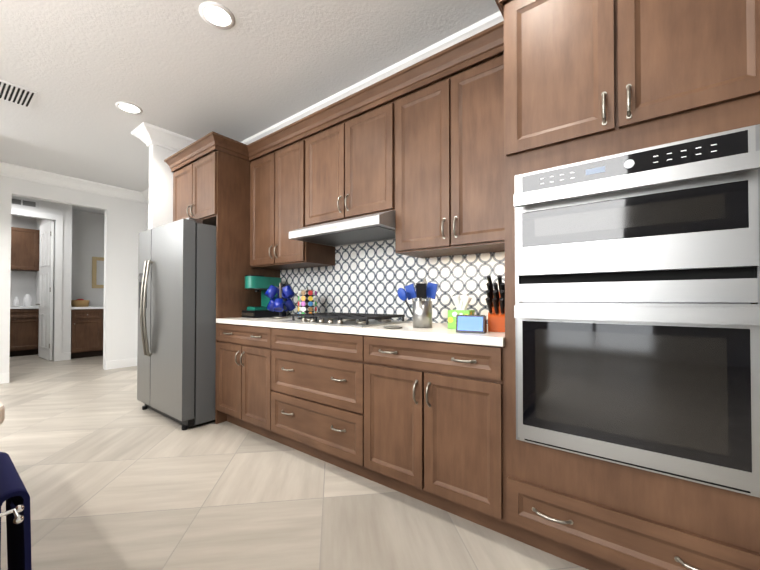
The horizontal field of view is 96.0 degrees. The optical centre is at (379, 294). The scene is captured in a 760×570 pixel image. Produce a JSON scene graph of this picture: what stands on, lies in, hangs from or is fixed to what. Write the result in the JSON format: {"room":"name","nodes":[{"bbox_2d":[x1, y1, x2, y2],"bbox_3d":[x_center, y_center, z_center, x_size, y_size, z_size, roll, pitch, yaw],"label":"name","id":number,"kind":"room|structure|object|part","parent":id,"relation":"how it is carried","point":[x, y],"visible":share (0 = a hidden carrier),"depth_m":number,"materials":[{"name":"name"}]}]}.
{"room":"kitchen","nodes":[
{"label":"kitchen","id":0,"kind":"room"},
{"bbox_2d":[0,144,176,372],"bbox_3d":[-3.828,-0.298,1.408,14.200,2.740,7.370,-1,-1,37],"label":"wall","id":1,"kind":"structure","parent":0,"point":[110,235],"depth_m":5.28,"materials":[{"name":"white paint"}]},
{"bbox_2d":[0,372,8,383],"bbox_3d":[-6.302,1.016,2.171,0.015,0.130,5.380,-1,-1,37],"label":"baseboard","id":2,"kind":"structure","parent":1,"relation":"attached to","point":[4,377],"depth_m":4.28,"materials":[{"name":"white wood"}]},
{"bbox_2d":[11,227,38,270],"bbox_3d":[-6.983,-0.874,6.585,0.358,0.800,0.559,-1,-1,37],"label":"upper cabinet","id":3,"kind":"object","parent":1,"relation":"attached to","point":[24,249],"depth_m":6.55,"materials":[{"name":"brown wood"}]},
{"bbox_2d":[12,197,38,208],"bbox_3d":[-5.798,-1.483,5.435,0.010,0.120,0.540,-1,-1,37],"label":"air vent","id":4,"kind":"object","parent":1,"relation":"in","point":[24,203],"visible":0.76,"depth_m":5.52,"materials":[{"name":"white metal"}]},
{"bbox_2d":[11,208,70,361],"bbox_3d":[-6.121,-0.129,4.985,0.020,2.490,2.458,-1,-1,37],"label":"door frame","id":5,"kind":"structure","parent":1,"relation":"attached to","point":[59,355],"depth_m":5.82,"materials":[{"name":"white wood"}]},
{"bbox_2d":[36,221,53,360],"bbox_3d":[-5.898,-0.071,6.000,0.765,2.375,0.124,-1,-1,37],"label":"laundry door","id":6,"kind":"structure","parent":1,"relation":"in","point":[45,304],"depth_m":5.94,"materials":[{"name":"white wood"}]},
{"bbox_2d":[0,162,147,203],"bbox_3d":[-5.807,-1.581,2.769,0.120,0.140,6.880,-1,-1,37],"label":"crown molding","id":7,"kind":"structure","parent":1,"relation":"attached to","point":[6,169],"depth_m":4.71,"materials":[{"name":"white wood"}]},
{"bbox_2d":[92,257,103,287],"bbox_3d":[-5.491,-0.436,6.803,0.025,0.610,0.370,-1,-1,37],"label":"framed picture","id":8,"kind":"object","parent":1,"relation":"attached to","point":[97,272],"visible":0.56,"depth_m":6.73,"materials":[{"name":"gold metal"}]},
{"bbox_2d":[105,358,136,369],"bbox_3d":[-3.939,1.055,5.284,0.015,0.130,0.483,-1,-1,37],"label":"baseboard","id":9,"kind":"structure","parent":1,"relation":"attached to","point":[122,363],"depth_m":5.23,"materials":[{"name":"white wood"}]},
{"bbox_2d":[131,128,147,146],"bbox_3d":[-2.228,-1.570,3.721,0.130,0.140,0.775,-1,-1,37],"label":"crown molding","id":10,"kind":"structure","parent":1,"relation":"attached to","point":[133,132],"depth_m":3.43,"materials":[{"name":"white wood"}]},
{"bbox_2d":[140,188,148,202],"bbox_3d":[-2.800,-1.557,4.730,2.240,0.140,0.120,-1,-1,37],"label":"crown molding","id":11,"kind":"structure","parent":1,"relation":"attached to","point":[144,195],"depth_m":5.41,"materials":[{"name":"white"}]},
{"bbox_2d":[136,122,196,151],"bbox_3d":[-2.057,-1.571,3.591,0.120,0.140,0.775,-1,-1,37],"label":"crown molding","id":12,"kind":"structure","parent":1,"relation":"attached to","point":[148,134],"depth_m":3.43,"materials":[{"name":"white wood"}]},
{"bbox_2d":[172,144,247,239],"bbox_3d":[-1.534,-0.967,3.418,0.834,0.598,0.663,-1,-1,37],"label":"upper cabinet","id":13,"kind":"object","parent":1,"relation":"attached to","point":[210,185],"depth_m":3.05,"materials":[{"name":"brown wood"}]},
{"bbox_2d":[248,128,343,271],"bbox_3d":[-0.768,-0.762,3.032,0.823,1.017,0.348,-1,-1,37],"label":"upper cabinet","id":14,"kind":"object","parent":1,"relation":"attached to","point":[280,237],"depth_m":2.87,"materials":[{"name":"brown wood"}]},
{"bbox_2d":[308,88,395,235],"bbox_3d":[-0.148,-0.906,2.563,0.855,0.742,0.348,-1,-1,37],"label":"upper cabinet","id":15,"kind":"object","parent":1,"relation":"attached to","point":[352,154],"depth_m":2.36,"materials":[{"name":"brown wood"}]},
{"bbox_2d":[289,210,394,246],"bbox_3d":[-0.196,-0.475,2.494,0.851,0.116,0.492,-1,-1,37],"label":"range hood","id":16,"kind":"object","parent":15,"relation":"attached to","point":[376,225],"depth_m":2.37,"materials":[{"name":"silver metal"}]},
{"bbox_2d":[241,11,503,144],"bbox_3d":[0.936,-1.592,1.894,6.940,0.140,0.120,-1,-1,37],"label":"crown molding","id":17,"kind":"structure","parent":1,"relation":"attached to","point":[497,17],"depth_m":2.48,"materials":[{"name":"white wood"}]},
{"bbox_2d":[280,239,504,324],"bbox_3d":[-0.040,-0.208,2.689,2.392,0.809,0.008,-1,-1,37],"label":"tile backsplash","id":18,"kind":"structure","parent":1,"relation":"attached to","point":[370,278],"depth_m":2.60,"materials":[{"name":"white tile"}]},
{"bbox_2d":[384,40,507,257],"bbox_3d":[0.477,-0.774,2.088,0.832,1.017,0.348,-1,-1,37],"label":"upper cabinet","id":19,"kind":"object","parent":1,"relation":"attached to","point":[451,200],"depth_m":1.94,"materials":[{"name":"brown wood"}]},
{"bbox_2d":[500,0,759,187],"bbox_3d":[1.035,-0.885,1.474,0.774,0.810,0.652,-1,-1,37],"label":"upper cabinet","id":20,"kind":"object","parent":1,"relation":"attached to","point":[579,79],"depth_m":1.22,"materials":[{"name":"brown wood"}]},
{"bbox_2d":[0,0,499,214],"bbox_3d":[-3.456,-1.687,1.915,14.200,0.050,8.600,-1,-1,37],"label":"ceiling","id":21,"kind":"structure","parent":0,"point":[180,67],"depth_m":2.45,"materials":[{"name":"white paint"}]},
{"bbox_2d":[0,80,37,107],"bbox_3d":[-3.004,-1.646,2.808,0.360,0.010,0.230,-1,-1,37],"label":"ceiling vent","id":22,"kind":"object","parent":21,"relation":"in","point":[16,94],"visible":1,"depth_m":2.80,"materials":[{"name":"white metal"}]},
{"bbox_2d":[115,101,142,113],"bbox_3d":[-2.207,-1.645,3.013,0.195,0.006,0.195,0,-1,-2],"label":"recessed light","id":23,"kind":"object","parent":21,"relation":"in","point":[127,107],"depth_m":3.00,"materials":[{"name":"white plastic"}]},
{"bbox_2d":[199,1,234,29],"bbox_3d":[-0.967,-1.658,2.034,0.195,0.006,0.195,0,-1,31],"label":"recessed light","id":24,"kind":"object","parent":21,"relation":"in","point":[221,16],"depth_m":2.03,"materials":[{"name":"white plastic"}]},
{"bbox_2d":[0,354,587,569],"bbox_3d":[-3.456,1.103,1.880,14.200,0.050,8.600,-1,-1,37],"label":"floor","id":25,"kind":"structure","parent":0,"point":[113,475],"depth_m":1.79,"materials":[{"name":"tile"}]},
{"bbox_2d":[0,452,31,569],"bbox_3d":[-1.832,0.634,0.766,2.302,0.860,1.240,-1,-1,37],"label":"kitchen island","id":26,"kind":"object","parent":25,"relation":"on","point":[14,495],"depth_m":0.63,"materials":[{"name":"wood"}]},
{"bbox_2d":[0,401,4,423],"bbox_3d":[-1.858,0.187,0.744,2.334,0.030,1.204,-1,-1,37],"label":"island countertop","id":27,"kind":"structure","parent":26,"relation":"on","point":[2,409],"depth_m":0.52,"materials":[{"name":"white stone"}]},
{"bbox_3d":[-0.787,0.363,0.691,0.512,0.016,0.046,-1,-1,37],"label":"towel bar rail","id":28,"kind":"part","parent":26,"relation":"part of","materials":[{"name":"silver metal"}]},
{"bbox_3d":[-0.737,0.569,0.676,0.255,0.448,0.060,-1,-1,37],"label":"towel hanging rail","id":29,"kind":"part","parent":26,"relation":"part of","materials":[{"name":"blue"}]},
{"bbox_2d":[9,306,38,356],"bbox_3d":[-6.872,0.698,6.480,0.638,0.874,0.559,-1,-1,37],"label":"base cabinet","id":30,"kind":"object","parent":25,"relation":"on","point":[24,327],"depth_m":6.35,"materials":[{"name":"brown wood"}]},
{"bbox_2d":[10,306,28,309],"bbox_3d":[-7.160,0.236,6.098,0.648,0.039,1.523,-1,-1,37],"label":"countertop","id":31,"kind":"structure","parent":30,"relation":"on","point":[11,307],"depth_m":6.31,"materials":[{"name":"white stone"}]},
{"bbox_2d":[13,297,18,306],"bbox_3d":[-6.848,0.129,6.438,0.068,0.180,0.068,0,-1,22],"label":"bottle","id":32,"kind":"object","parent":31,"relation":"on","point":[16,302],"depth_m":6.42,"materials":[{"name":"white ceramic"}]},
{"bbox_2d":[24,294,31,305],"bbox_3d":[-6.757,0.105,6.558,0.106,0.230,0.106,0,-1,22],"label":"bottle","id":33,"kind":"object","parent":31,"relation":"on","point":[27,299],"depth_m":6.53,"materials":[{"name":"white ceramic"}]},
{"bbox_2d":[71,306,103,358],"bbox_3d":[-5.354,0.678,6.483,0.613,0.914,0.868,-1,-1,37],"label":"base cabinet","id":34,"kind":"object","parent":25,"relation":"on","point":[86,331],"visible":0.54,"depth_m":6.16,"materials":[{"name":"brown wood"}]},
{"bbox_2d":[71,299,89,306],"bbox_3d":[-5.514,0.145,6.292,0.230,0.145,0.258,-1,-1,37],"label":"basket","id":35,"kind":"object","parent":34,"relation":"on","point":[80,303],"visible":1,"depth_m":6.22,"materials":[{"name":"brown wicker"}]},
{"bbox_2d":[137,218,215,429],"bbox_3d":[-1.703,0.239,3.317,0.964,1.713,0.950,-1,-1,37],"label":"refrigerator","id":36,"kind":"object","parent":25,"relation":"on","point":[176,360],"visible":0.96,"depth_m":2.86,"materials":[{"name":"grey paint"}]},
{"bbox_2d":[215,320,271,437],"bbox_3d":[-0.883,0.664,2.913,0.764,0.851,0.648,-1,-1,37],"label":"base cabinet","id":37,"kind":"object","parent":25,"relation":"on","point":[243,374],"depth_m":2.64,"materials":[{"name":"brown wood"}]},
{"bbox_2d":[268,324,371,480],"bbox_3d":[-0.238,0.658,2.424,0.959,0.851,0.648,-1,-1,37],"label":"base cabinet","id":38,"kind":"object","parent":25,"relation":"on","point":[322,379],"depth_m":2.11,"materials":[{"name":"brown wood"}]},
{"bbox_2d":[372,332,515,539],"bbox_3d":[0.410,0.652,1.932,0.773,0.851,0.648,-1,-1,37],"label":"base cabinet","id":39,"kind":"object","parent":25,"relation":"on","point":[440,440],"depth_m":1.61,"materials":[{"name":"brown wood"}]},
{"bbox_2d":[216,316,507,343],"bbox_3d":[-0.239,0.212,2.422,2.390,0.039,0.645,-1,-1,37],"label":"countertop","id":40,"kind":"structure","parent":39,"relation":"on","point":[438,331],"depth_m":1.88,"materials":[{"name":"white stone"}]},
{"bbox_2d":[241,275,285,317],"bbox_3d":[-1.062,0.014,3.121,0.200,0.374,0.350,-1,-1,37],"label":"coffee maker","id":41,"kind":"object","parent":40,"relation":"on","point":[257,283],"visible":0.85,"depth_m":3.04,"materials":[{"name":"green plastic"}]},
{"bbox_2d":[264,282,295,318],"bbox_3d":[-0.855,0.046,2.931,0.268,0.305,0.270,-1,-1,37],"label":"mug tree","id":42,"kind":"object","parent":40,"relation":"on","point":[278,303],"visible":1,"depth_m":2.89,"materials":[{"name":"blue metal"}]},
{"bbox_2d":[297,287,316,318],"bbox_3d":[-0.602,0.065,2.841,0.164,0.265,0.164,-1,-1,37],"label":"pod carousel","id":43,"kind":"object","parent":40,"relation":"on","point":[307,298],"visible":0.77,"depth_m":2.79,"materials":[{"name":"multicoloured plastic"}]},
{"bbox_2d":[281,312,409,326],"bbox_3d":[-0.250,0.166,2.418,0.760,0.053,0.515,-1,-1,37],"label":"gas cooktop","id":44,"kind":"object","parent":40,"relation":"in","point":[351,319],"visible":1,"depth_m":2.30,"materials":[{"name":"silver metal"}]},
{"bbox_2d":[384,326,401,328],"bbox_3d":[0.072,0.182,1.925,0.110,0.008,0.108,-1,-1,37],"label":"spoon rest","id":45,"kind":"object","parent":40,"relation":"on","point":[393,327],"visible":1,"depth_m":1.89,"materials":[{"name":"silver metal"}]},
{"bbox_2d":[397,278,437,327],"bbox_3d":[0.229,0.043,1.981,0.251,0.287,0.148,-1,-1,37],"label":"utensil crock","id":46,"kind":"object","parent":40,"relation":"on","point":[421,313],"visible":1,"depth_m":1.92,"materials":[{"name":"silver metal"}]},
{"bbox_2d":[448,295,474,328],"bbox_3d":[0.458,0.093,1.922,0.122,0.186,0.122,0,-1,29],"label":"tissue box","id":47,"kind":"object","parent":40,"relation":"on","point":[461,302],"visible":0.56,"depth_m":1.89,"materials":[{"name":"green cardboard"}]},
{"bbox_2d":[456,315,486,332],"bbox_3d":[0.449,0.140,1.679,0.136,0.086,0.073,0,-1,27],"label":"smart display","id":48,"kind":"object","parent":40,"relation":"on","point":[471,324],"visible":1,"depth_m":1.65,"materials":[{"name":"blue glass"}]},
{"bbox_2d":[485,275,504,331],"bbox_3d":[0.615,0.043,1.742,0.122,0.281,0.259,0,-1,25],"label":"knife block","id":49,"kind":"object","parent":40,"relation":"on","point":[495,300],"visible":0.69,"depth_m":1.69,"materials":[{"name":"orange plastic"}]},
{"bbox_2d":[508,120,759,503],"bbox_3d":[1.011,0.050,1.432,0.699,1.053,0.634,-1,-1,37],"label":"wall oven","id":50,"kind":"object","parent":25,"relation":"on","point":[590,168],"depth_m":1.13,"materials":[{"name":"silver metal"}]},
{"bbox_2d":[516,444,759,569],"bbox_3d":[1.036,0.826,1.455,0.659,0.491,0.648,-1,-1,37],"label":"base cabinet","id":51,"kind":"object","parent":25,"relation":"on","point":[585,514],"depth_m":1.20,"materials":[{"name":"brown wood"}]}
]}

